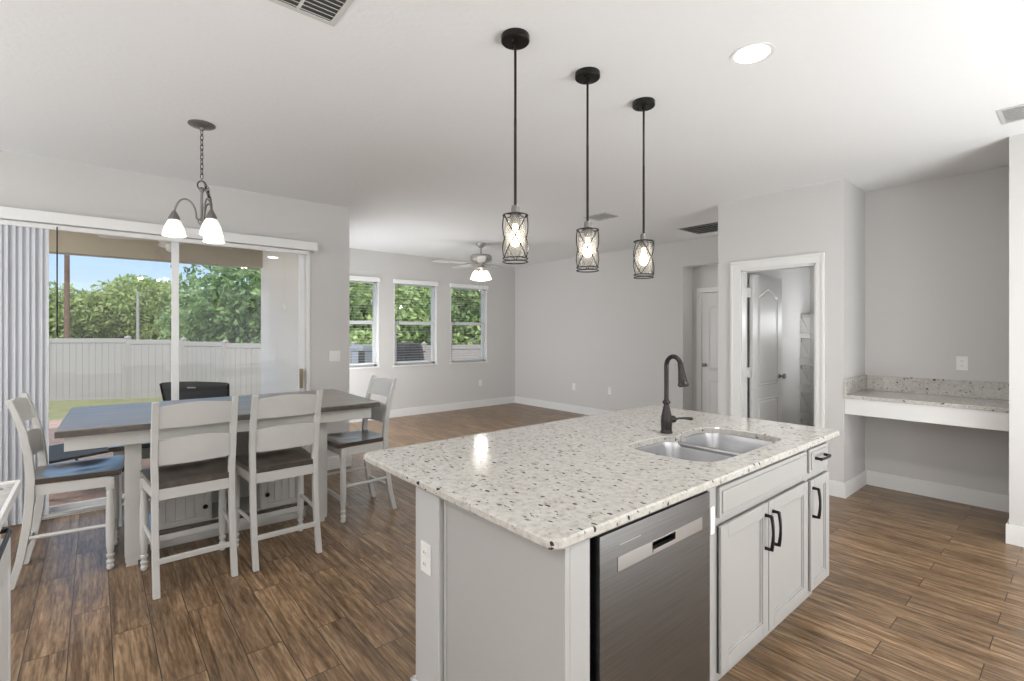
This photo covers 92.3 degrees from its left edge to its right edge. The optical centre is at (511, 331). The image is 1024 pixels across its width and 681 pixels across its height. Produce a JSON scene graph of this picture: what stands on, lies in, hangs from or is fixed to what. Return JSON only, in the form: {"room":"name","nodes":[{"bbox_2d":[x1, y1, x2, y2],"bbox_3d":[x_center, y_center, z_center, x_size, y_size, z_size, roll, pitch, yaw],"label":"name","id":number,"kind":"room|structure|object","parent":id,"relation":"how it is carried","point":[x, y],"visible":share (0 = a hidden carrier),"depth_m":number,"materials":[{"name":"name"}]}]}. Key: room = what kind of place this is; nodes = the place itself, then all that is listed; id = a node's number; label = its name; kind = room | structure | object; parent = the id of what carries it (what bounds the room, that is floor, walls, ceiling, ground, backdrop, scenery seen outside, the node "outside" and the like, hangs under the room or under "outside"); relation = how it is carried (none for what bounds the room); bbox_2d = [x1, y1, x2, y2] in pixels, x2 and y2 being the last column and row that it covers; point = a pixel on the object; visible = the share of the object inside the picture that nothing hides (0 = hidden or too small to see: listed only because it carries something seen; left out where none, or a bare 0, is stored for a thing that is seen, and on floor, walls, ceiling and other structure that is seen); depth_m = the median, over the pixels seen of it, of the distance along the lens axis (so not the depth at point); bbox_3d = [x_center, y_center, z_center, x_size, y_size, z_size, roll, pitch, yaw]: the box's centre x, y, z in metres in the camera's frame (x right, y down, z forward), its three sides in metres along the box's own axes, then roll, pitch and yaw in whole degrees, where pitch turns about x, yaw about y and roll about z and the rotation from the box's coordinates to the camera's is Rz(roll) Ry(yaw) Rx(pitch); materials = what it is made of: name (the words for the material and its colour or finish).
{"room":"kitchen","nodes":[
{"label":"kitchen","id":0,"kind":"room"},
{"bbox_2d":[49,419,112,459],"bbox_3d":[-6.529,1.670,7.706,18.000,0.140,4.200,0,0,-40],"label":"floor","id":1,"kind":"structure","parent":0,"point":[53,424],"depth_m":7.39,"materials":[{"name":"concrete"}]},
{"bbox_2d":[350,345,371,362],"bbox_3d":[-2.763,0.930,9.488,0.650,1.360,0.610,0,0,-40],"label":"storage bin","id":2,"kind":"object","parent":1,"relation":"on","point":[359,349],"visible":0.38,"depth_m":9.19,"materials":[{"name":"white plastic"}]},
{"bbox_2d":[397,342,425,360],"bbox_3d":[-2.243,0.915,10.354,0.865,1.390,0.706,0,0,-40],"label":"covered grill","id":3,"kind":"object","parent":1,"relation":"on","point":[411,349],"visible":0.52,"depth_m":10.13,"materials":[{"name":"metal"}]},
{"bbox_2d":[49,455,149,505],"bbox_3d":[-5.369,1.630,4.311,6.380,0.120,2.680,0,0,-40],"label":"floor","id":4,"kind":"structure","parent":0,"point":[80,495],"depth_m":4.75,"materials":[{"name":"brick"}]},
{"bbox_2d":[49,443,123,472],"bbox_3d":[-4.540,1.377,4.959,1.189,0.414,0.680,0,0,25],"label":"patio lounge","id":5,"kind":"object","parent":4,"relation":"on","point":[56,452],"visible":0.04,"depth_m":4.83,"materials":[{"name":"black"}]},
{"bbox_2d":[159,381,229,400],"bbox_3d":[-3.820,1.084,6.189,0.838,0.987,0.846,0,0,0],"label":"patio chair","id":6,"kind":"object","parent":4,"relation":"on","point":[187,389],"visible":0.12,"depth_m":5.89,"materials":[{"name":"black"}]},
{"bbox_2d":[0,150,348,456],"bbox_3d":[-3.902,0.055,3.699,5.427,2.830,0.150,0,0,-40],"label":"wall","id":7,"kind":"structure","parent":0,"point":[31,182],"depth_m":4.64,"materials":[{"name":"paint"}]},
{"bbox_2d":[3,242,305,526],"bbox_3d":[-3.238,0.265,4.248,2.850,2.410,0.142,0,0,-40],"label":"door","id":8,"kind":"structure","parent":7,"relation":"in","point":[96,502],"depth_m":4.42,"materials":[{"name":"white plastic"}]},
{"bbox_2d":[0,206,317,525],"bbox_3d":[-3.198,0.260,4.123,3.050,2.360,0.115,0,0,-40],"label":"vertical blind","id":9,"kind":"object","parent":7,"relation":"attached to","point":[24,233],"visible":0.94,"depth_m":3.74,"materials":[{"name":"white paint"}]},
{"bbox_2d":[306,252,309,452],"bbox_3d":[-2.124,0.315,5.119,0.033,2.310,0.042,0,0,-40],"label":"trim","id":10,"kind":"structure","parent":7,"relation":"attached to","point":[308,254],"depth_m":5.10,"materials":[{"name":"white paint"}]},
{"bbox_2d":[329,351,339,361],"bbox_3d":[-1.904,0.260,5.287,0.118,0.118,0.011,0,0,-40],"label":"light switch","id":11,"kind":"object","parent":7,"relation":"attached to","point":[334,356],"visible":1,"depth_m":5.28,"materials":[{"name":"white plastic"}]},
{"bbox_2d":[261,251,297,393],"bbox_3d":[-2.861,0.070,6.370,0.110,3.000,2.580,0,0,-40],"label":"wall","id":12,"kind":"structure","parent":0,"point":[279,272],"depth_m":6.58,"materials":[{"name":"paint"}]},
{"bbox_2d":[349,248,514,409],"bbox_3d":[-1.405,0.055,9.105,5.373,2.830,0.150,0,0,-40],"label":"wall","id":13,"kind":"structure","parent":0,"point":[445,382],"depth_m":9.06,"materials":[{"name":"paint"}]},
{"bbox_2d":[349,280,380,368],"bbox_3d":[-2.610,-0.136,8.063,0.901,1.478,0.162,0,0,-40],"label":"window","id":14,"kind":"structure","parent":13,"relation":"in","point":[375,323],"depth_m":8.30,"materials":[{"name":"white plastic"}]},
{"bbox_2d":[349,275,379,364],"bbox_3d":[-2.583,-0.188,8.031,0.891,1.455,0.090,0,0,-40],"label":"window blind","id":15,"kind":"object","parent":14,"relation":"attached to","point":[351,278],"visible":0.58,"depth_m":8.13,"materials":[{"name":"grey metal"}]},
{"bbox_2d":[393,283,437,366],"bbox_3d":[-1.743,-0.136,8.797,0.900,1.478,0.162,0,0,-40],"label":"window","id":16,"kind":"structure","parent":13,"relation":"in","point":[433,295],"depth_m":8.99,"materials":[{"name":"white plastic"}]},
{"bbox_2d":[393,279,437,362],"bbox_3d":[-1.716,-0.188,8.765,0.890,1.455,0.090,0,0,-40],"label":"window blind","id":17,"kind":"object","parent":16,"relation":"attached to","point":[396,281],"visible":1,"depth_m":8.70,"materials":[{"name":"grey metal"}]},
{"bbox_2d":[349,396,514,422],"bbox_3d":[-1.668,1.403,8.773,4.543,0.135,0.016,0,0,-40],"label":"baseboard","id":18,"kind":"structure","parent":13,"relation":"attached to","point":[504,400],"depth_m":9.14,"materials":[{"name":"white paint"}]},
{"bbox_2d":[450,288,487,363],"bbox_3d":[-0.863,-0.136,9.543,0.900,1.478,0.162,0,0,-40],"label":"window","id":19,"kind":"structure","parent":13,"relation":"in","point":[484,292],"depth_m":9.78,"materials":[{"name":"white plastic"}]},
{"bbox_2d":[450,283,487,360],"bbox_3d":[-0.836,-0.188,9.511,0.890,1.455,0.090,0,0,-40],"label":"window blind","id":20,"kind":"object","parent":19,"relation":"attached to","point":[452,285],"visible":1,"depth_m":9.46,"materials":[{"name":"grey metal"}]},
{"bbox_2d":[0,0,1023,266],"bbox_3d":[-0.056,-1.435,3.314,10.800,0.150,10.730,0,0,-40],"label":"ceiling","id":21,"kind":"structure","parent":0,"point":[397,114],"depth_m":2.94,"materials":[{"name":"white paint"}]},
{"bbox_2d":[162,119,224,243],"bbox_3d":[-2.046,-0.989,3.193,0.367,0.743,0.400,0,0,-40],"label":"chandelier","id":22,"kind":"object","parent":21,"relation":"hanging from","point":[210,229],"visible":1,"depth_m":3.17,"materials":[{"name":"brushed pewter"},{"name":"frosted white glass"}]},
{"bbox_2d":[268,0,353,26],"bbox_3d":[-0.800,-1.356,1.861,0.429,0.008,0.479,0,0,-40],"label":"ceiling vent","id":23,"kind":"object","parent":21,"relation":"in","point":[329,12],"visible":1,"depth_m":2.06,"materials":[{"name":"white metal"}]},
{"bbox_2d":[432,242,523,295],"bbox_3d":[-0.430,-0.955,7.528,1.415,0.810,1.422,0,0,22],"label":"ceiling fan","id":24,"kind":"object","parent":21,"relation":"hanging from","point":[480,259],"visible":0.99,"depth_m":7.45,"materials":[{"name":"silver metal"}]},
{"bbox_2d":[501,28,528,263],"bbox_3d":[0.015,-0.840,2.261,0.130,1.041,0.130,0,0,1],"label":"pendant light","id":25,"kind":"object","parent":21,"relation":"hanging from","point":[515,39],"visible":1,"depth_m":2.25,"materials":[{"name":"black metal"}]},
{"bbox_2d":[510,205,520,224],"bbox_3d":[0.015,-0.538,2.261,0.054,0.087,0.054,0,0,1],"label":"socket","id":26,"kind":"object","parent":25,"relation":"attached to","point":[515,217],"depth_m":2.24,"materials":[{"name":"grey metal"}]},
{"bbox_2d":[575,67,599,272],"bbox_3d":[0.397,-0.840,2.584,0.130,1.041,0.130,0,0,9],"label":"pendant light","id":27,"kind":"object","parent":21,"relation":"hanging from","point":[586,76],"visible":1,"depth_m":2.58,"materials":[{"name":"black metal"}]},
{"bbox_2d":[582,221,592,237],"bbox_3d":[0.397,-0.538,2.584,0.054,0.087,0.054,0,0,9],"label":"socket","id":28,"kind":"object","parent":27,"relation":"attached to","point":[587,233],"depth_m":2.57,"materials":[{"name":"grey metal"}]},
{"bbox_2d":[583,212,620,220],"bbox_3d":[1.058,-1.355,5.798,0.294,0.008,0.324,0,0,-40],"label":"ceiling vent","id":29,"kind":"object","parent":21,"relation":"in","point":[601,216],"visible":0.97,"depth_m":5.79,"materials":[{"name":"white metal"}]},
{"bbox_2d":[632,97,654,278],"bbox_3d":[0.778,-0.840,2.907,0.130,1.041,0.130,0,0,-32],"label":"pendant light","id":30,"kind":"object","parent":21,"relation":"hanging from","point":[642,104],"visible":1,"depth_m":2.90,"materials":[{"name":"black metal"}]},
{"bbox_2d":[639,233,647,248],"bbox_3d":[0.778,-0.538,2.907,0.054,0.087,0.054,0,0,-32],"label":"socket","id":31,"kind":"object","parent":30,"relation":"attached to","point":[643,244],"depth_m":2.89,"materials":[{"name":"grey metal"}]},
{"bbox_2d":[678,221,717,234],"bbox_3d":[2.579,-1.355,6.424,0.564,0.021,0.614,0,0,-40],"label":"ceiling vent","id":32,"kind":"object","parent":21,"relation":"in","point":[708,227],"visible":0.59,"depth_m":6.46,"materials":[{"name":"white metal"}]},
{"bbox_2d":[730,42,774,65],"bbox_3d":[1.174,-1.358,2.406,0.196,0.004,0.196,0,0,-40],"label":"recessed light","id":33,"kind":"object","parent":21,"relation":"in","point":[753,53],"visible":1,"depth_m":2.40,"materials":[{"name":"white paint"}]},
{"bbox_2d":[996,104,1023,124],"bbox_3d":[3.299,-1.356,2.867,0.304,0.008,0.654,0,0,-40],"label":"ceiling vent","id":34,"kind":"object","parent":21,"relation":"in","point":[1015,113],"visible":1,"depth_m":3.06,"materials":[{"name":"white metal"}]},
{"bbox_2d":[1,403,1023,680],"bbox_3d":[-0.056,1.530,3.314,10.800,0.120,10.730,0,0,-40],"label":"floor","id":35,"kind":"structure","parent":0,"point":[916,587],"depth_m":2.68,"materials":[{"name":"brown wood"}]},
{"bbox_2d":[0,479,20,680],"bbox_3d":[-1.756,1.013,1.243,0.647,0.914,1.066,0,0,-40],"label":"sideboard","id":36,"kind":"object","parent":35,"relation":"on","point":[9,490],"visible":1,"depth_m":1.63,"materials":[{"name":"white wood"}]},
{"bbox_2d":[0,483,14,510],"bbox_3d":[-1.756,0.574,1.232,0.634,0.024,1.050,0,0,-40],"label":"countertop","id":37,"kind":"structure","parent":36,"relation":"on","point":[5,489],"depth_m":1.73,"materials":[{"name":"white stone"}]},
{"bbox_2d":[5,393,124,589],"bbox_3d":[-2.786,0.929,3.101,0.522,1.082,0.471,0,0,-36],"label":"counter chair","id":38,"kind":"object","parent":35,"relation":"on","point":[47,478],"visible":1,"depth_m":3.03,"materials":[{"name":"white paint"}]},
{"bbox_2d":[108,442,150,526],"bbox_3d":[-2.569,1.165,4.200,1.360,0.610,0.340,0,0,-38],"label":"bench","id":39,"kind":"object","parent":35,"relation":"on","point":[117,450],"visible":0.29,"depth_m":3.71,"materials":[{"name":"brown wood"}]},
{"bbox_2d":[139,396,238,599],"bbox_3d":[-1.974,0.929,3.019,0.471,1.082,0.522,0,0,-41],"label":"counter chair","id":40,"kind":"object","parent":35,"relation":"on","point":[177,480],"visible":1,"depth_m":2.91,"materials":[{"name":"white paint"}]},
{"bbox_2d":[54,389,379,566],"bbox_3d":[-2.150,1.013,3.775,1.913,0.914,1.113,0,0,-38],"label":"dining table","id":41,"kind":"object","parent":35,"relation":"on","point":[128,425],"visible":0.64,"depth_m":3.44,"materials":[{"name":"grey wood"}]},
{"bbox_2d":[149,500,308,535],"bbox_3d":[-2.158,1.360,3.769,1.030,0.030,0.440,0,0,-38],"label":"shelf","id":42,"kind":"object","parent":41,"relation":"attached to","point":[244,504],"depth_m":3.63,"materials":[{"name":"white wood"}]},
{"bbox_2d":[235,390,322,571],"bbox_3d":[-1.586,0.929,3.334,0.471,1.082,0.522,0,0,-41],"label":"counter chair","id":43,"kind":"object","parent":35,"relation":"on","point":[255,468],"visible":0.88,"depth_m":3.21,"materials":[{"name":"white paint"}]},
{"bbox_2d":[327,375,396,523],"bbox_3d":[-1.283,0.929,4.084,0.522,1.082,0.471,0,0,-41],"label":"counter chair","id":44,"kind":"object","parent":35,"relation":"on","point":[344,444],"visible":0.68,"depth_m":4.04,"materials":[{"name":"white paint"}]},
{"bbox_2d":[410,433,831,680],"bbox_3d":[0.683,1.028,2.315,2.116,0.884,0.880,0,0,-40],"label":"kitchen island","id":45,"kind":"object","parent":35,"relation":"on","point":[495,604],"visible":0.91,"depth_m":1.85,"materials":[{"name":"grey paint"}]},
{"bbox_2d":[421,540,430,575],"bbox_3d":[-0.333,0.870,1.893,0.011,0.115,0.070,0,0,-40],"label":"wall outlet","id":46,"kind":"object","parent":45,"relation":"attached to","point":[425,547],"visible":1,"depth_m":1.88,"materials":[{"name":"white plastic"}]},
{"bbox_2d":[422,548,426,556],"bbox_3d":[-0.336,0.848,1.891,0.003,0.031,0.031,0,0,-40],"label":"socket","id":47,"kind":"object","parent":46,"relation":"attached to","point":[424,550],"depth_m":1.89,"materials":[{"name":"white plastic"}]},
{"bbox_2d":[422,560,426,567],"bbox_3d":[-0.336,0.892,1.891,0.003,0.031,0.031,0,0,-40],"label":"socket","id":48,"kind":"object","parent":46,"relation":"attached to","point":[424,562],"depth_m":1.89,"materials":[{"name":"white plastic"}]},
{"bbox_2d":[363,405,839,549],"bbox_3d":[0.587,0.571,2.522,2.305,0.030,1.254,0,0,-40],"label":"island countertop","id":49,"kind":"structure","parent":45,"relation":"on","point":[561,484],"depth_m":2.00,"materials":[{"name":"white stone"}]},
{"bbox_2d":[660,354,692,433],"bbox_3d":[0.891,0.338,2.686,0.163,0.435,0.192,0,0,28],"label":"kitchen faucet","id":50,"kind":"object","parent":49,"relation":"on","point":[667,419],"visible":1,"depth_m":2.69,"materials":[{"name":"black metal"}]},
{"bbox_2d":[634,433,778,486],"bbox_3d":[0.988,0.683,2.492,0.870,0.194,0.495,0,0,-40],"label":"sink","id":51,"kind":"object","parent":49,"relation":"in","point":[702,447],"visible":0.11,"depth_m":2.62,"materials":[{"name":"metal"}]},
{"bbox_2d":[710,506,714,534],"bbox_3d":[0.767,0.723,1.884,0.030,0.105,0.006,0,0,-40],"label":"switch plate","id":52,"kind":"object","parent":45,"relation":"attached to","point":[712,509],"visible":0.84,"depth_m":1.88,"materials":[{"name":"white plastic"}]},
{"bbox_2d":[590,491,709,680],"bbox_3d":[0.303,1.032,1.861,0.668,0.875,0.591,0,0,-40],"label":"dishwasher","id":53,"kind":"object","parent":35,"relation":"on","point":[650,573],"visible":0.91,"depth_m":1.62,"materials":[{"name":"silver metal"}]},
{"bbox_2d":[515,235,717,410],"bbox_3d":[1.848,0.055,8.354,0.280,2.830,5.200,0,0,-40],"label":"wall","id":54,"kind":"structure","parent":0,"point":[595,332],"depth_m":8.38,"materials":[{"name":"paint"}]},
{"bbox_2d":[515,396,612,414],"bbox_3d":[1.295,1.403,8.777,0.016,0.135,3.840,0,0,-40],"label":"baseboard","id":55,"kind":"structure","parent":54,"relation":"attached to","point":[527,401],"depth_m":9.22,"materials":[{"name":"white paint"}]},
{"bbox_2d":[693,265,717,411],"bbox_3d":[3.241,0.055,7.019,0.120,2.830,1.360,0,0,-40],"label":"wall","id":56,"kind":"structure","parent":0,"point":[703,276],"depth_m":7.40,"materials":[{"name":"paint"}]},
{"bbox_2d":[696,287,717,411],"bbox_3d":[3.098,0.405,7.080,0.020,2.130,0.940,0,0,-40],"label":"trim","id":57,"kind":"structure","parent":56,"relation":"attached to","point":[699,291],"depth_m":7.41,"materials":[{"name":"white paint"}]},
{"bbox_2d":[702,292,717,413],"bbox_3d":[3.096,0.436,7.085,0.107,2.043,0.790,0,0,-40],"label":"door","id":58,"kind":"structure","parent":56,"relation":"in","point":[709,300],"depth_m":7.29,"materials":[{"name":"white paint"}]},
{"bbox_2d":[718,179,864,482],"bbox_3d":[3.442,0.055,5.541,2.285,2.830,1.156,0,0,-40],"label":"wall","id":59,"kind":"structure","parent":0,"point":[828,218],"depth_m":4.68,"materials":[{"name":"paint"}]},
{"bbox_2d":[747,275,786,421],"bbox_3d":[2.744,0.429,5.332,0.725,2.058,0.175,0,0,-38],"label":"door","id":60,"kind":"structure","parent":59,"relation":"in","point":[765,374],"depth_m":5.30,"materials":[{"name":"white paint"}]},
{"bbox_2d":[730,252,824,427],"bbox_3d":[2.604,0.373,4.835,0.146,2.193,0.861,0,0,-40],"label":"trim","id":61,"kind":"structure","parent":59,"relation":"attached to","point":[738,271],"depth_m":4.94,"materials":[{"name":"white paint"}]},
{"bbox_2d":[810,267,813,425],"bbox_3d":[3.844,0.055,5.734,1.660,2.830,1.381,0,0,-40],"label":"wall","id":62,"kind":"structure","parent":0,"point":[811,268],"depth_m":6.61,"materials":[{"name":"paint"}]},
{"bbox_2d":[800,364,813,384],"bbox_3d":[4.203,0.569,6.128,0.363,0.280,1.000,0,0,-40],"label":"wire shelf","id":63,"kind":"object","parent":62,"relation":"attached to","point":[812,365],"visible":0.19,"depth_m":6.37,"materials":[{"name":"white metal"}]},
{"bbox_2d":[800,390,813,412],"bbox_3d":[4.203,0.919,6.128,0.363,0.280,1.000,0,0,-40],"label":"wire shelf","id":64,"kind":"object","parent":62,"relation":"attached to","point":[802,393],"visible":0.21,"depth_m":6.38,"materials":[{"name":"white metal"}]},
{"bbox_2d":[800,338,813,357],"bbox_3d":[4.203,0.219,6.128,0.363,0.280,1.000,0,0,-40],"label":"wire shelf","id":65,"kind":"object","parent":62,"relation":"attached to","point":[802,339],"visible":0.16,"depth_m":6.36,"materials":[{"name":"white metal"}]},
{"bbox_2d":[800,314,813,334],"bbox_3d":[4.203,-0.096,6.128,0.363,0.280,1.000,0,0,-40],"label":"wire shelf","id":66,"kind":"object","parent":62,"relation":"attached to","point":[802,315],"visible":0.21,"depth_m":6.37,"materials":[{"name":"white metal"}]},
{"bbox_2d":[801,416,813,424],"bbox_3d":[4.203,1.269,6.128,0.363,0.280,1.000,0,0,-40],"label":"wire shelf","id":67,"kind":"object","parent":62,"relation":"attached to","point":[809,418],"visible":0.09,"depth_m":6.39,"materials":[{"name":"white metal"}]},
{"bbox_2d":[865,165,1008,495],"bbox_3d":[3.768,0.055,4.447,0.120,2.830,1.165,0,0,-40],"label":"wall","id":68,"kind":"structure","parent":0,"point":[937,250],"depth_m":4.36,"materials":[{"name":"paint"}]},
{"bbox_2d":[844,375,1008,431],"bbox_3d":[3.516,0.570,4.159,0.636,0.310,1.048,0,0,-40],"label":"desk","id":69,"kind":"object","parent":68,"relation":"attached to","point":[963,403],"visible":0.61,"depth_m":4.12,"materials":[{"name":"white stone"}]},
{"bbox_2d":[829,470,1023,546],"bbox_3d":[4.080,1.403,3.324,0.856,0.135,5.397,0,0,-40],"label":"baseboard","id":70,"kind":"structure","parent":68,"relation":"attached to","point":[989,500],"depth_m":4.35,"materials":[{"name":"white paint"}]},
{"bbox_2d":[867,375,1008,399],"bbox_3d":[3.758,0.485,4.349,0.021,0.140,1.027,0,0,-40],"label":"backsplash","id":71,"kind":"structure","parent":68,"relation":"attached to","point":[961,388],"depth_m":4.32,"materials":[{"name":"white stone"}]},
{"bbox_2d":[956,356,967,370],"bbox_3d":[3.869,0.270,4.228,0.011,0.118,0.075,0,0,-40],"label":"wall outlet","id":72,"kind":"object","parent":68,"relation":"attached to","point":[961,362],"visible":1,"depth_m":4.23,"materials":[{"name":"white plastic"}]},
{"bbox_2d":[1009,133,1023,526],"bbox_3d":[4.851,0.055,2.520,0.960,2.830,3.175,0,0,-40],"label":"wall","id":73,"kind":"structure","parent":0,"point":[1016,142],"depth_m":3.39,"materials":[{"name":"paint"}]},
{"bbox_3d":[-5.304,-1.375,4.235,6.380,0.210,2.480,0,0,-40],"label":"ceiling","id":74,"kind":"structure","parent":0,"visible":0},
{"bbox_2d":[49,230,262,268],"bbox_3d":[-6.177,-1.212,5.265,6.380,0.535,0.220,0,0,-40],"label":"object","id":75,"kind":"structure","parent":74,"relation":"attached to","point":[69,243],"depth_m":6.35,"materials":[{"name":"beige paint"}]},
{"bbox_2d":[97,234,232,266],"bbox_3d":[-3.789,-0.990,5.534,1.277,0.560,1.242,0,0,35],"label":"fan","id":76,"kind":"object","parent":74,"relation":"hanging from","point":[165,244],"visible":0.23,"depth_m":5.42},
{"label":"outside","id":77,"kind":"structure","parent":0,"visible":0},
{"bbox_2d":[49,341,480,419],"bbox_3d":[-17.579,1.850,36.221,140.000,0.360,102.000,0,0,-40],"label":"lawn","id":78,"kind":"structure","parent":77,"point":[58,410],"depth_m":13.10,"materials":[{"name":"green plant"}]},
{"bbox_2d":[64,255,69,337],"bbox_3d":[-27.106,-1.950,29.985,1.800,7.960,0.300,0,0,-40],"label":"utility pole","id":79,"kind":"object","parent":78,"relation":"on","point":[66,257],"visible":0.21,"depth_m":29.88,"materials":[{"name":"brown wood"}]},
{"bbox_2d":[49,280,91,337],"bbox_3d":[-33.162,-0.342,33.859,6.950,6.555,7.599,0,0,30],"label":"leafy tree","id":80,"kind":"object","parent":78,"relation":"on","point":[52,295],"visible":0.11,"depth_m":33.69,"materials":[{"name":"green plant"}]},
{"bbox_2d":[49,288,140,339],"bbox_3d":[-31.541,-0.255,36.708,6.636,5.813,7.071,0,0,-1],"label":"leafy tree","id":81,"kind":"object","parent":78,"relation":"on","point":[90,315],"visible":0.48,"depth_m":34.80,"materials":[{"name":"green plant"}]},
{"bbox_2d":[136,291,139,339],"bbox_3d":[-16.734,0.100,21.996,0.140,3.860,0.140,0,0,-40],"label":"post","id":82,"kind":"object","parent":78,"relation":"on","point":[137,292],"visible":0.66,"depth_m":21.95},
{"bbox_2d":[85,273,205,339],"bbox_3d":[-28.267,-0.978,39.368,7.945,7.050,9.680,0,0,28],"label":"leafy tree","id":83,"kind":"object","parent":78,"relation":"on","point":[158,295],"visible":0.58,"depth_m":36.20,"materials":[{"name":"green plant"}]},
{"bbox_2d":[135,295,224,340],"bbox_3d":[-24.662,-0.432,38.849,7.439,5.538,6.992,0,0,2],"label":"leafy tree","id":84,"kind":"object","parent":78,"relation":"on","point":[148,336],"visible":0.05,"depth_m":36.41,"materials":[{"name":"green plant"}]},
{"bbox_2d":[156,264,260,342],"bbox_3d":[-9.946,-0.347,17.805,5.229,4.773,4.560,0,0,-23],"label":"leafy tree","id":85,"kind":"object","parent":78,"relation":"on","point":[241,322],"visible":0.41,"depth_m":16.59,"materials":[{"name":"green plant"}]},
{"bbox_2d":[49,336,480,400],"bbox_3d":[-8.791,1.060,13.823,20.465,2.020,1.920,0,0,-7],"label":"vinyl fence","id":86,"kind":"object","parent":78,"relation":"on","point":[79,368],"visible":0.25,"depth_m":14.28,"materials":[{"name":"white plastic"}]},
{"bbox_2d":[246,269,365,339],"bbox_3d":[-7.324,-0.521,18.560,4.225,5.122,4.325,0,0,19],"label":"leafy tree","id":87,"kind":"object","parent":78,"relation":"on","point":[357,315],"visible":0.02,"depth_m":17.80,"materials":[{"name":"green plant"}]},
{"bbox_2d":[349,282,397,344],"bbox_3d":[-6.107,-0.458,18.366,3.995,4.995,5.078,0,0,0],"label":"leafy tree","id":88,"kind":"object","parent":78,"relation":"on","point":[365,300],"visible":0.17,"depth_m":17.48,"materials":[{"name":"green plant"}]},
{"bbox_2d":[360,285,473,344],"bbox_3d":[-3.688,-0.580,19.099,4.649,5.240,4.346,0,0,-40],"label":"leafy tree","id":89,"kind":"object","parent":78,"relation":"on","point":[413,312],"visible":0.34,"depth_m":17.61,"materials":[{"name":"green plant"}]},
{"bbox_2d":[397,289,480,344],"bbox_3d":[-2.560,-0.474,19.748,3.718,5.026,4.692,0,0,13],"label":"leafy tree","id":90,"kind":"object","parent":78,"relation":"on","point":[470,311],"visible":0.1,"depth_m":18.21,"materials":[{"name":"green plant"}]},
{"bbox_2d":[452,289,480,344],"bbox_3d":[-0.745,-0.566,19.651,4.374,5.212,4.861,0,0,-40],"label":"leafy tree","id":91,"kind":"object","parent":78,"relation":"on","point":[459,335],"visible":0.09,"depth_m":18.56,"materials":[{"name":"green plant"}]},
{"bbox_3d":[-2.744,0.055,6.424,0.137,2.830,2.510,0,0,-40],"label":"wall","id":92,"kind":"structure","parent":0,"visible":0},
{"bbox_2d":[327,455,350,469],"bbox_3d":[-2.725,1.403,6.220,0.403,0.135,2.506,0,0,-40],"label":"baseboard","id":93,"kind":"structure","parent":92,"relation":"attached to","point":[333,462],"depth_m":5.28,"materials":[{"name":"white paint"}]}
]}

